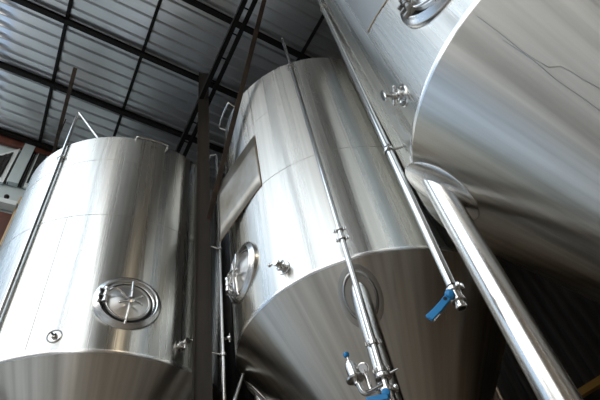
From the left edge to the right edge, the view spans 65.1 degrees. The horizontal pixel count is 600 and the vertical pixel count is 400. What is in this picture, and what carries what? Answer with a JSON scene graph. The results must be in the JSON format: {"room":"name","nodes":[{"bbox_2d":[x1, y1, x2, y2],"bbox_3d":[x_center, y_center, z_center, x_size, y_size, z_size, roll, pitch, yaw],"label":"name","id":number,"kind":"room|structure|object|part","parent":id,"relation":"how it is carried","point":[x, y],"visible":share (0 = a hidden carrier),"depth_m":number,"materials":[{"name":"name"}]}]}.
{"room":"processing plant","nodes":[
{"label":"processing plant","id":0,"kind":"room"},
{"bbox_2d":[0,144,36,213],"bbox_3d":[-3.848,1.819,4.539,2.600,7.900,0.100,17,-55,-25],"label":"wall","id":1,"kind":"structure","parent":0,"point":[15,193],"depth_m":6.82,"materials":[{"name":"grey metal"}]},
{"bbox_2d":[0,211,11,240],"bbox_3d":[-4.158,0.447,5.963,0.640,0.980,0.050,17,-55,-25],"label":"wall panel","id":2,"kind":"object","parent":1,"relation":"attached to","point":[5,218],"depth_m":6.30,"materials":[{"name":"brown brick"}]},
{"bbox_2d":[0,197,17,211],"bbox_3d":[-4.203,0.011,6.392,0.620,0.085,0.140,17,-55,-25],"label":"wall ledge","id":3,"kind":"object","parent":1,"relation":"attached to","point":[5,204],"visible":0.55,"depth_m":6.45,"materials":[{"name":"white paint"}]},
{"bbox_2d":[0,149,19,184],"bbox_3d":[-4.615,-0.611,6.920,0.665,0.840,0.070,17,-55,-25],"label":"window","id":4,"kind":"structure","parent":1,"relation":"in","point":[7,159],"depth_m":7.02,"materials":[{"name":"white paint"}]},
{"bbox_3d":[-4.574,-0.600,6.904,0.490,0.610,0.010,17,-55,-25],"label":"pane","id":5,"kind":"part","parent":4,"relation":"part of","materials":[{"name":"clear glass"}]},
{"bbox_2d":[0,197,21,245],"bbox_3d":[-3.891,0.290,6.338,0.040,0.950,0.070,17,-55,-25],"label":"batten","id":6,"kind":"object","parent":1,"relation":"attached to","point":[13,214],"visible":0.38,"depth_m":6.28,"materials":[{"name":"beige wood"}]},
{"bbox_2d":[5,143,35,187],"bbox_3d":[-4.231,-0.543,7.166,0.207,0.960,0.080,17,-55,-25],"label":"pillar","id":7,"kind":"structure","parent":1,"relation":"attached to","point":[20,166],"depth_m":7.08,"materials":[{"name":"paint"}]},
{"bbox_2d":[0,135,51,155],"bbox_3d":[-4.402,-1.025,7.677,2.600,0.720,0.050,17,-55,-25],"label":"trim","id":8,"kind":"structure","parent":1,"relation":"attached to","point":[6,141],"depth_m":7.39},
{"bbox_2d":[23,153,48,188],"bbox_3d":[-4.053,-0.474,7.262,0.160,0.960,0.050,17,-55,-25],"label":"window","id":9,"kind":"structure","parent":1,"relation":"in","point":[40,158],"depth_m":7.27,"materials":[{"name":"white paint"}]},
{"bbox_3d":[-4.056,-0.504,7.263,0.110,0.800,0.010,17,-55,-25],"label":"pane","id":10,"kind":"part","parent":9,"relation":"part of","materials":[{"name":"clear glass"}]},
{"bbox_2d":[0,0,342,186],"bbox_3d":[2.049,-3.172,6.011,10.216,1.528,11.077,17,-55,-24],"label":"ceiling","id":11,"kind":"structure","parent":0,"point":[183,35],"depth_m":6.76,"materials":[{"name":"grey metal"}]},
{"bbox_2d":[0,128,59,151],"bbox_3d":[-0.520,0.478,9.006,10.220,0.946,0.070,17,-55,-25],"label":"roof beam","id":12,"kind":"structure","parent":11,"relation":"attached to","point":[3,132],"depth_m":7.46,"materials":[{"name":"black metal"}]},
{"bbox_2d":[38,0,72,141],"bbox_3d":[-1.605,-4.542,4.491,0.044,0.658,10.969,17,-55,-24],"label":"roof beam","id":13,"kind":"structure","parent":11,"relation":"attached to","point":[70,2],"depth_m":6.73,"materials":[{"name":"black metal"}]},
{"bbox_2d":[52,67,76,153],"bbox_3d":[-3.276,-1.289,6.604,0.045,0.702,1.653,17,-55,-25],"label":"bar","id":14,"kind":"object","parent":11,"relation":"hanging from","point":[61,124],"visible":0.88,"depth_m":6.29,"materials":[{"name":"metal"}]},
{"bbox_2d":[0,61,223,153],"bbox_3d":[0.050,-0.317,8.329,10.220,0.946,0.070,17,-55,-25],"label":"roof beam","id":15,"kind":"structure","parent":11,"relation":"attached to","point":[3,65],"depth_m":7.08,"materials":[{"name":"black metal"}]},
{"bbox_2d":[10,0,237,98],"bbox_3d":[0.551,-1.016,7.732,10.220,0.946,0.070,17,-55,-25],"label":"roof beam","id":16,"kind":"structure","parent":11,"relation":"attached to","point":[26,3],"depth_m":6.48,"materials":[{"name":"black metal"}]},
{"bbox_2d":[113,0,161,135],"bbox_3d":[-0.710,-4.208,4.850,0.044,0.658,10.969,17,-55,-24],"label":"roof beam","id":17,"kind":"structure","parent":11,"relation":"attached to","point":[159,1],"depth_m":6.77,"materials":[{"name":"black metal"}]},
{"bbox_2d":[182,0,310,59],"bbox_3d":[1.033,-1.689,7.158,10.220,0.946,0.070,17,-55,-25],"label":"roof beam","id":18,"kind":"structure","parent":11,"relation":"attached to","point":[195,3],"depth_m":6.43,"materials":[{"name":"black metal"}]},
{"bbox_2d":[296,14,324,60],"bbox_3d":[1.056,-3.548,5.560,0.044,0.658,10.969,17,-55,-24],"label":"roof beam","id":19,"kind":"structure","parent":11,"relation":"attached to","point":[322,17],"depth_m":6.59,"materials":[{"name":"black metal"}]},
{"bbox_2d":[221,231,253,399],"bbox_3d":[0.433,3.222,6.663,7.360,7.930,0.049,17,-55,-25],"label":"wall","id":20,"kind":"structure","parent":0,"point":[232,374],"depth_m":6.85,"materials":[{"name":"black"}]},
{"bbox_2d":[494,254,599,399],"bbox_3d":[6.238,0.644,5.136,0.049,7.300,10.809,17,-55,-25],"label":"wall","id":21,"kind":"structure","parent":0,"point":[569,320],"depth_m":8.02,"materials":[{"name":"black metal"}]},
{"bbox_2d":[577,375,599,397],"bbox_3d":[5.951,0.467,5.312,0.120,0.100,10.200,17,-55,-25],"label":"beam","id":22,"kind":"structure","parent":21,"relation":"attached to","point":[593,385],"depth_m":7.03,"materials":[{"name":"brown paint"}]},
{"bbox_3d":[2.390,1.683,0.282,15.151,0.100,15.331,-13,-48,0],"label":"floor","id":23,"kind":"structure","parent":0,"visible":0},
{"bbox_2d":[0,111,226,399],"bbox_3d":[-1.738,1.806,3.905,2.237,6.346,2.258,-11,-48,-2],"label":"tank","id":24,"kind":"object","parent":23,"relation":"on","point":[97,250],"visible":0.93,"depth_m":3.78,"materials":[{"name":"metal"}]},
{"bbox_3d":[-1.343,0.758,3.462,0.195,0.266,0.029,15,-54,-23],"label":"swing arm","id":25,"kind":"part","parent":24,"relation":"part of","materials":[{"name":"silver metal"}]},
{"bbox_3d":[-1.297,0.766,3.558,0.342,0.325,0.031,15,-54,-23],"label":"door","id":26,"kind":"part","parent":24,"relation":"part of","materials":[{"name":"silver metal"}]},
{"bbox_3d":[-1.269,0.743,3.536,0.175,0.139,0.060,15,-54,-23],"label":"star handle","id":27,"kind":"part","parent":24,"relation":"part of","materials":[{"name":"silver metal"}]},
{"bbox_3d":[-1.613,-0.630,5.145,0.360,0.022,0.073,15,-54,-23],"label":"lifting rail","id":28,"kind":"part","parent":24,"relation":"part of","materials":[{"name":"silver metal"}]},
{"bbox_2d":[192,72,212,399],"bbox_3d":[-0.827,0.697,3.997,0.200,7.660,0.200,0,-49,-12],"label":"steel post","id":29,"kind":"object","parent":23,"relation":"on","point":[202,320],"visible":0.89,"depth_m":4.05,"materials":[{"name":"black metal"}]},
{"bbox_2d":[175,0,257,156],"bbox_3d":[0.030,-3.631,5.080,0.162,0.874,10.600,17,-55,-25],"label":"girder","id":30,"kind":"object","parent":29,"relation":"attached to","point":[241,7],"visible":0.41,"depth_m":5.99,"materials":[{"name":"black metal"}]},
{"bbox_2d":[206,0,266,220],"bbox_3d":[-0.606,-1.266,5.000,0.053,2.719,1.737,22,-57,-27],"label":"knee brace","id":31,"kind":"object","parent":29,"relation":"attached to","point":[260,14],"visible":1,"depth_m":4.81,"materials":[{"name":"metal"}]},
{"bbox_2d":[218,37,505,399],"bbox_3d":[0.580,1.042,3.668,2.203,6.300,2.368,-13,-48,0],"label":"tank","id":32,"kind":"object","parent":23,"relation":"on","point":[333,280],"visible":0.83,"depth_m":3.14,"materials":[{"name":"metal"}]},
{"bbox_2d":[210,154,231,399],"bbox_3d":[-0.577,1.356,3.401,0.196,5.839,0.078,4,-50,-15],"label":"pipe","id":33,"kind":"object","parent":32,"relation":"attached to","point":[222,354],"visible":0.96,"depth_m":3.88,"materials":[{"name":"silver metal"}]},
{"bbox_2d":[223,333,231,342],"bbox_3d":[-0.581,1.095,3.709,0.072,0.080,0.044,-13,-48,0],"label":"tap","id":34,"kind":"object","parent":33,"relation":"on","point":[228,338],"depth_m":3.70,"materials":[{"name":"silver metal"}]},
{"bbox_3d":[-0.841,-0.948,5.355,0.101,0.051,0.363,13,-53,-22],"label":"lifting rail","id":35,"kind":"part","parent":32,"relation":"part of","materials":[{"name":"silver metal"}]},
{"bbox_3d":[-0.520,0.639,3.578,0.029,0.266,0.195,15,-54,-23],"label":"swing arm","id":36,"kind":"part","parent":32,"relation":"part of","materials":[{"name":"silver metal"}]},
{"bbox_3d":[-0.491,0.539,3.567,0.060,0.139,0.175,15,-54,-23],"label":"star handle","id":37,"kind":"part","parent":32,"relation":"part of","materials":[{"name":"silver metal"}]},
{"bbox_2d":[233,373,244,399],"bbox_3d":[-0.251,2.218,2.330,0.032,2.986,0.194,-33,-51,17],"label":"tube","id":38,"kind":"object","parent":32,"relation":"attached to","point":[235,397],"visible":1,"depth_m":3.35,"materials":[{"name":"silver metal"}]},
{"bbox_3d":[-0.461,0.553,3.593,0.031,0.325,0.342,15,-54,-23],"label":"door","id":39,"kind":"part","parent":32,"relation":"part of","materials":[{"name":"silver metal"}]},
{"bbox_3d":[-0.157,0.433,3.112,0.119,0.072,0.044,-32,-51,17],"label":"lever","id":40,"kind":"part","parent":32,"relation":"part of","materials":[{"name":"silver metal"}]},
{"bbox_3d":[0.582,1.501,1.876,0.120,3.002,0.120,-13,-48,0],"label":"leg","id":41,"kind":"part","parent":32,"relation":"part of","materials":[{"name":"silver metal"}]},
{"bbox_3d":[0.355,0.890,2.136,0.115,0.055,0.019,-13,-48,0],"label":"valve handle","id":42,"kind":"part","parent":32,"relation":"part of","materials":[{"name":"blue plastic"}]},
{"bbox_3d":[1.728,2.330,2.837,0.112,2.997,0.112,-13,-48,0],"label":"leg","id":43,"kind":"part","parent":32,"relation":"part of","materials":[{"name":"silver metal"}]},
{"bbox_2d":[317,0,599,399],"bbox_3d":[1.616,-0.429,2.373,2.249,5.995,2.159,25,-58,-29],"label":"tank","id":44,"kind":"object","parent":23,"relation":"on","point":[489,109],"visible":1,"depth_m":2.01,"materials":[{"name":"metal"}]},
{"bbox_3d":[0.491,-0.545,2.452,0.018,0.090,0.090,-3,-49,-9],"label":"cross handle","id":45,"kind":"part","parent":44,"relation":"part of","materials":[{"name":"silver metal"}]},
{"bbox_3d":[0.587,-1.012,2.270,0.029,0.266,0.195,20,-56,-26],"label":"swing arm","id":46,"kind":"part","parent":44,"relation":"part of","materials":[{"name":"silver metal"}]},
{"bbox_3d":[0.651,-1.093,2.290,0.031,0.325,0.342,20,-56,-26],"label":"door","id":47,"kind":"part","parent":44,"relation":"part of","materials":[{"name":"silver metal"}]},
{"bbox_3d":[0.557,0.415,1.866,0.142,0.109,0.040,-13,-48,0],"label":"valve handle","id":48,"kind":"part","parent":44,"relation":"part of","materials":[{"name":"blue plastic"}]},
{"bbox_3d":[0.938,0.860,1.428,0.132,3.071,0.132,-13,-48,0],"label":"leg","id":49,"kind":"part","parent":44,"relation":"part of","materials":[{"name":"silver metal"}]}
]}

